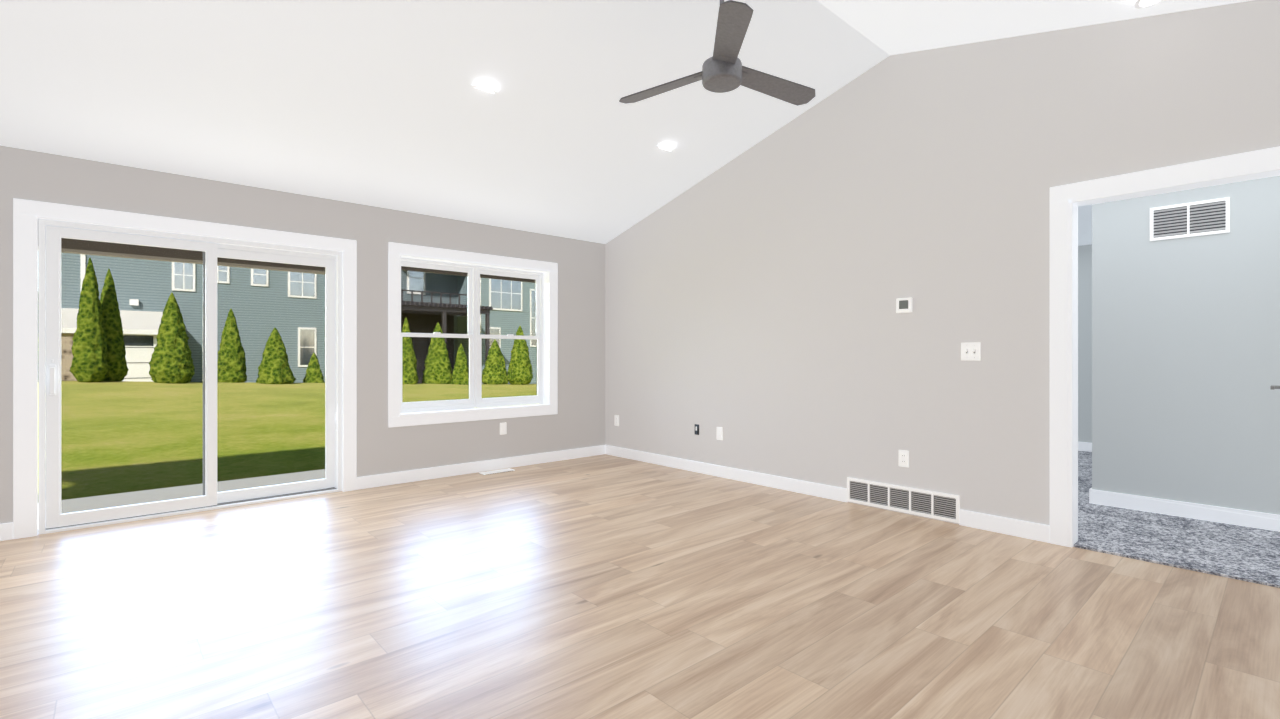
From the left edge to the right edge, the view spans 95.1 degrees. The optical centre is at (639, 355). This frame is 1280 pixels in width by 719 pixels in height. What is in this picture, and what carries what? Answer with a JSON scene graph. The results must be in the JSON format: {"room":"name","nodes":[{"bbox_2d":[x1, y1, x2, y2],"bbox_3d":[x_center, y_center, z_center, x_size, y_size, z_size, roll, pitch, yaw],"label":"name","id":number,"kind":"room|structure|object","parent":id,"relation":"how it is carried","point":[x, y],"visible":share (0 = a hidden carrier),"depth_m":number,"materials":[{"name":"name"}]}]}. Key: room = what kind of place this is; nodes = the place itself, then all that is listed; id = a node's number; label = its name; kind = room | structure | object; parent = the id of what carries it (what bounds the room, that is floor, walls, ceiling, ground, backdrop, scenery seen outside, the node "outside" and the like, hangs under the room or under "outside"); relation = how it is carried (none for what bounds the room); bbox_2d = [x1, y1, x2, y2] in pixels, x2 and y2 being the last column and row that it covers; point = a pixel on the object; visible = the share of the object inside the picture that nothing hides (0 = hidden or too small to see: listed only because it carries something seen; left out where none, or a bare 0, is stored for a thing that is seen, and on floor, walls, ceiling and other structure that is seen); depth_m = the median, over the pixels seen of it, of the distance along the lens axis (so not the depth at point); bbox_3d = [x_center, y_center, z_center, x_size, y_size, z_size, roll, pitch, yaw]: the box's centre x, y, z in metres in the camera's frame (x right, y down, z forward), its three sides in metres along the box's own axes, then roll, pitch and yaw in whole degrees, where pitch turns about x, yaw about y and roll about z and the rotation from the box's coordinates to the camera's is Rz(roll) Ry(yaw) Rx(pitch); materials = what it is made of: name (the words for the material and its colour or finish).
{"room":"empty living room","nodes":[
{"label":"empty living room","id":0,"kind":"room"},
{"bbox_2d":[0,0,1251,243],"bbox_3d":[-0.594,-1.859,2.109,6.540,1.132,6.690,0,0,-42],"label":"ceiling","id":1,"kind":"structure","parent":0,"point":[375,103],"depth_m":3.75,"materials":[{"name":"white paint"}]},
{"bbox_2d":[472,85,496,93],"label":"recessed light","id":2,"kind":"object","parent":1,"relation":"attached to","point":[479,87],"depth_m":3.85,"materials":[{"name":"white"}]},
{"bbox_2d":[657,146,673,150],"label":"recessed light","id":3,"kind":"object","parent":1,"relation":"attached to","point":[665,148],"depth_m":4.95,"materials":[{"name":"white"}]},
{"bbox_2d":[619,0,814,105],"bbox_3d":[0.437,-1.802,3.128,1.063,0.807,1.073,0,0,-42],"label":"ceiling fan","id":4,"kind":"object","parent":1,"relation":"hanging from","point":[723,72],"visible":1,"depth_m":3.00,"materials":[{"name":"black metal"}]},
{"bbox_2d":[1134,0,1161,8],"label":"recessed light","id":5,"kind":"object","parent":1,"relation":"attached to","point":[1140,4],"depth_m":3.06,"materials":[{"name":"white"}]},
{"bbox_2d":[0,454,1279,718],"bbox_3d":[-0.633,1.200,2.074,6.665,0.120,7.070,0,0,-42],"label":"floor","id":6,"kind":"structure","parent":0,"point":[604,586],"depth_m":2.56,"materials":[{"name":"brown wood"}]},
{"bbox_2d":[479,468,514,474],"bbox_3d":[-1.399,1.136,5.724,0.330,0.006,0.110,0,0,-42],"label":"floor vent","id":7,"kind":"object","parent":6,"relation":"in","point":[508,469],"visible":1,"depth_m":5.72,"materials":[{"name":"white plastic"}]},
{"bbox_2d":[0,0,1279,524],"bbox_3d":[-0.594,-0.593,2.109,6.770,3.465,7.070,0,0,-42],"label":"wall","id":8,"kind":"structure","parent":0,"point":[757,303],"depth_m":4.31,"materials":[{"name":"beige paint"}]},
{"bbox_2d":[38,219,341,534],"bbox_3d":[-3.231,0.116,4.389,1.880,2.049,0.264,0,0,-42],"label":"door frame","id":9,"kind":"structure","parent":8,"relation":"attached to","point":[55,238],"depth_m":4.28,"materials":[{"name":"white plastic"}]},
{"bbox_2d":[401,258,542,412],"bbox_3d":[-1.671,-0.204,5.864,1.597,1.452,0.121,0,0,-42],"label":"double-hung windows","id":10,"kind":"structure","parent":8,"relation":"in","point":[473,273],"depth_m":5.83,"materials":[{"name":"white plastic"}]},
{"bbox_2d":[500,422,505,434],"bbox_3d":[-1.379,0.736,5.898,0.072,0.118,0.008,0,0,-42],"label":"receptacle","id":11,"kind":"object","parent":8,"relation":"attached to","point":[502,425],"visible":1,"depth_m":5.89,"materials":[{"name":"white plastic"}]},
{"bbox_2d":[615,415,618,425],"bbox_3d":[-0.264,0.736,6.623,0.008,0.118,0.072,0,0,-42],"label":"receptacle","id":12,"kind":"object","parent":8,"relation":"attached to","point":[616,416],"visible":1,"depth_m":6.61,"materials":[{"name":"white plastic"}]},
{"bbox_2d":[0,146,1279,547],"bbox_3d":[-0.585,0.062,2.197,6.675,2.162,6.812,0,0,-42],"label":"trim","id":13,"kind":"structure","parent":8,"relation":"attached to","point":[1065,200],"depth_m":3.69,"materials":[{"name":"white wood"}]},
{"bbox_2d":[695,424,698,434],"bbox_3d":[0.553,0.723,5.714,0.010,0.100,0.056,0,0,-42],"label":"bracket","id":14,"kind":"object","parent":8,"relation":"attached to","point":[696,425],"visible":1,"depth_m":5.71,"materials":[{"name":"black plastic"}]},
{"bbox_2d":[717,427,722,439],"bbox_3d":[0.749,0.734,5.498,0.008,0.118,0.072,0,0,-42],"label":"receptacle","id":15,"kind":"object","parent":8,"relation":"attached to","point":[719,429],"visible":1,"depth_m":5.50,"materials":[{"name":"white plastic"}]},
{"bbox_2d":[847,477,959,522],"bbox_3d":[1.879,1.036,4.236,0.016,0.183,0.809,0,0,-42],"label":"air vent","id":16,"kind":"object","parent":8,"relation":"in","point":[931,504],"visible":1,"depth_m":4.20,"materials":[{"name":"white plastic"}]},
{"bbox_2d":[896,298,911,312],"bbox_3d":[1.900,-0.360,4.207,0.024,0.104,0.106,0,0,-42],"label":"thermostat","id":17,"kind":"object","parent":8,"relation":"attached to","point":[903,305],"visible":1,"depth_m":4.20,"materials":[{"name":"white plastic"}]},
{"bbox_2d":[899,450,908,466],"bbox_3d":[1.901,0.743,4.218,0.008,0.118,0.072,0,0,-42],"label":"receptacle","id":18,"kind":"object","parent":8,"relation":"attached to","point":[903,455],"visible":1,"depth_m":4.21,"materials":[{"name":"white plastic"}]},
{"bbox_2d":[961,342,980,359],"bbox_3d":[2.193,-0.027,3.884,0.022,0.118,0.118,0,0,-42],"label":"double light switch","id":19,"kind":"object","parent":8,"relation":"attached to","point":[969,351],"visible":1,"depth_m":3.88,"materials":[{"name":"white plastic"}]},
{"bbox_2d":[1078,442,1279,531],"bbox_3d":[4.198,1.074,4.944,4.145,0.105,6.490,0,0,-42],"label":"baseboard","id":20,"kind":"structure","parent":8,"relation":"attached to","point":[1253,519],"depth_m":4.07,"materials":[{"name":"white wood"}]},
{"bbox_2d":[1078,205,1091,245],"bbox_3d":[3.832,-1.360,5.455,4.285,0.120,8.020,0,0,-42],"label":"ceiling","id":21,"kind":"structure","parent":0,"point":[1084,212],"depth_m":5.85,"materials":[{"name":"white paint"}]},
{"bbox_2d":[1073,451,1279,587],"bbox_3d":[4.160,1.194,4.909,4.248,0.132,6.490,0,0,-42],"label":"floor","id":22,"kind":"structure","parent":0,"point":[1249,554],"depth_m":3.55,"materials":[{"name":"grey carpet"}]},
{"bbox_2d":[1078,175,1279,514],"bbox_3d":[3.832,-0.080,5.455,4.285,2.440,8.020,0,0,-42],"label":"wall","id":23,"kind":"structure","parent":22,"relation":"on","point":[1179,338],"depth_m":4.07,"materials":[{"name":"grey paint"}]},
{"bbox_2d":[1150,197,1229,240],"bbox_3d":[3.807,-0.942,4.061,0.011,0.236,0.406,0,0,-42],"label":"vent grille","id":24,"kind":"object","parent":23,"relation":"attached to","point":[1206,217],"depth_m":4.05,"materials":[{"name":"white metal"}]},
{"bbox_2d":[1270,385,1279,389],"bbox_3d":[3.572,0.107,3.220,0.880,2.017,0.147,0,0,-42],"label":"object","id":25,"kind":"structure","parent":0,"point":[1272,387],"depth_m":3.49,"materials":[{"name":"silver"}]},
{"label":"outside","id":26,"kind":"structure","parent":0,"visible":0},
{"bbox_2d":[61,381,536,499],"bbox_3d":[-19.753,1.282,33.147,105.000,2.117,64.300,0,0,-42],"label":"lawn","id":27,"kind":"structure","parent":26,"point":[117,436],"depth_m":8.91,"materials":[{"name":"green plant"}]},
{"bbox_2d":[69,257,108,381],"bbox_3d":[-14.396,-0.803,15.285,0.757,3.522,0.749,0,0,-42],"label":"tree","id":28,"kind":"object","parent":27,"relation":"on","point":[89,347],"visible":0.98,"depth_m":15.15,"materials":[{"name":"green plant"}]},
{"bbox_2d":[100,268,128,380],"bbox_3d":[-14.511,-0.682,16.006,0.786,3.392,0.817,0,0,-42],"label":"tree","id":29,"kind":"object","parent":27,"relation":"on","point":[118,369],"visible":0.63,"depth_m":15.89,"materials":[{"name":"green plant"}]},
{"bbox_2d":[149,292,194,383],"bbox_3d":[-13.148,-0.354,16.433,1.018,2.829,1.021,0,0,-42],"label":"tree","id":30,"kind":"object","parent":27,"relation":"on","point":[171,362],"visible":1,"depth_m":16.19,"materials":[{"name":"green plant"}]},
{"bbox_2d":[61,253,324,382],"bbox_3d":[-21.718,-3.060,27.226,13.280,10.800,13.270,0,0,-42],"label":"house","id":31,"kind":"structure","parent":27,"relation":"on","point":[261,301],"depth_m":25.66,"materials":[{"name":"blue"}]},
{"bbox_2d":[217,309,246,382],"bbox_3d":[-12.472,-0.125,17.855,0.861,2.617,0.850,0,0,-42],"label":"tree","id":32,"kind":"object","parent":27,"relation":"on","point":[231,365],"visible":0.92,"depth_m":17.63,"materials":[{"name":"green plant"}]},
{"bbox_2d":[256,328,295,383],"bbox_3d":[-11.227,0.196,18.108,1.071,2.124,1.040,0,0,-42],"label":"tree","id":33,"kind":"object","parent":27,"relation":"on","point":[274,368],"visible":0.91,"depth_m":17.84,"materials":[{"name":"green plant"}]},
{"bbox_2d":[303,353,324,382],"bbox_3d":[-10.790,0.628,19.332,0.639,1.455,0.650,0,0,-15],"label":"tree","id":34,"kind":"object","parent":27,"relation":"on","point":[313,374],"visible":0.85,"depth_m":19.21,"materials":[{"name":"green plant"}]},
{"bbox_2d":[402,318,418,383],"bbox_3d":[-8.319,0.059,20.780,0.895,2.816,0.867,0,0,-42],"label":"tree","id":35,"kind":"object","parent":27,"relation":"on","point":[409,370],"visible":0.66,"depth_m":20.58,"materials":[{"name":"green plant"}]},
{"bbox_2d":[422,323,451,383],"bbox_3d":[-7.655,0.146,22.167,1.230,2.794,1.202,0,0,-42],"label":"tree","id":36,"kind":"object","parent":27,"relation":"on","point":[438,369],"visible":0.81,"depth_m":21.84,"materials":[{"name":"green plant"}]},
{"bbox_2d":[450,344,468,384],"bbox_3d":[-6.786,0.544,22.144,0.783,1.996,0.791,0,0,-42],"label":"tree","id":37,"kind":"object","parent":27,"relation":"on","point":[460,375],"visible":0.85,"depth_m":21.94,"materials":[{"name":"green plant"}]},
{"bbox_2d":[401,270,536,383],"bbox_3d":[-8.184,-3.210,37.810,19.420,11.100,12.850,0,0,-42],"label":"house","id":38,"kind":"structure","parent":27,"relation":"on","point":[427,299],"depth_m":33.15,"materials":[{"name":"grey"}]},
{"bbox_2d":[482,340,508,384],"bbox_3d":[-5.872,0.449,23.733,1.095,2.198,1.171,0,0,-14],"label":"tree","id":39,"kind":"object","parent":27,"relation":"on","point":[494,372],"visible":0.92,"depth_m":23.42,"materials":[{"name":"green plant"}]},
{"bbox_2d":[506,326,532,384],"bbox_3d":[-4.901,0.124,23.857,1.077,2.695,1.060,0,0,-10],"label":"tree","id":40,"kind":"object","parent":27,"relation":"on","point":[520,371],"visible":0.93,"depth_m":23.53,"materials":[{"name":"green plant"}]},
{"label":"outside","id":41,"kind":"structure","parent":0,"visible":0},
{"bbox_2d":[61,469,324,512],"bbox_3d":[-2.728,1.390,5.974,10.540,0.300,1.570,0,0,-42],"label":"patio slab","id":42,"kind":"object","parent":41,"point":[128,498],"depth_m":5.29,"materials":[{"name":"white concrete"}]}
]}

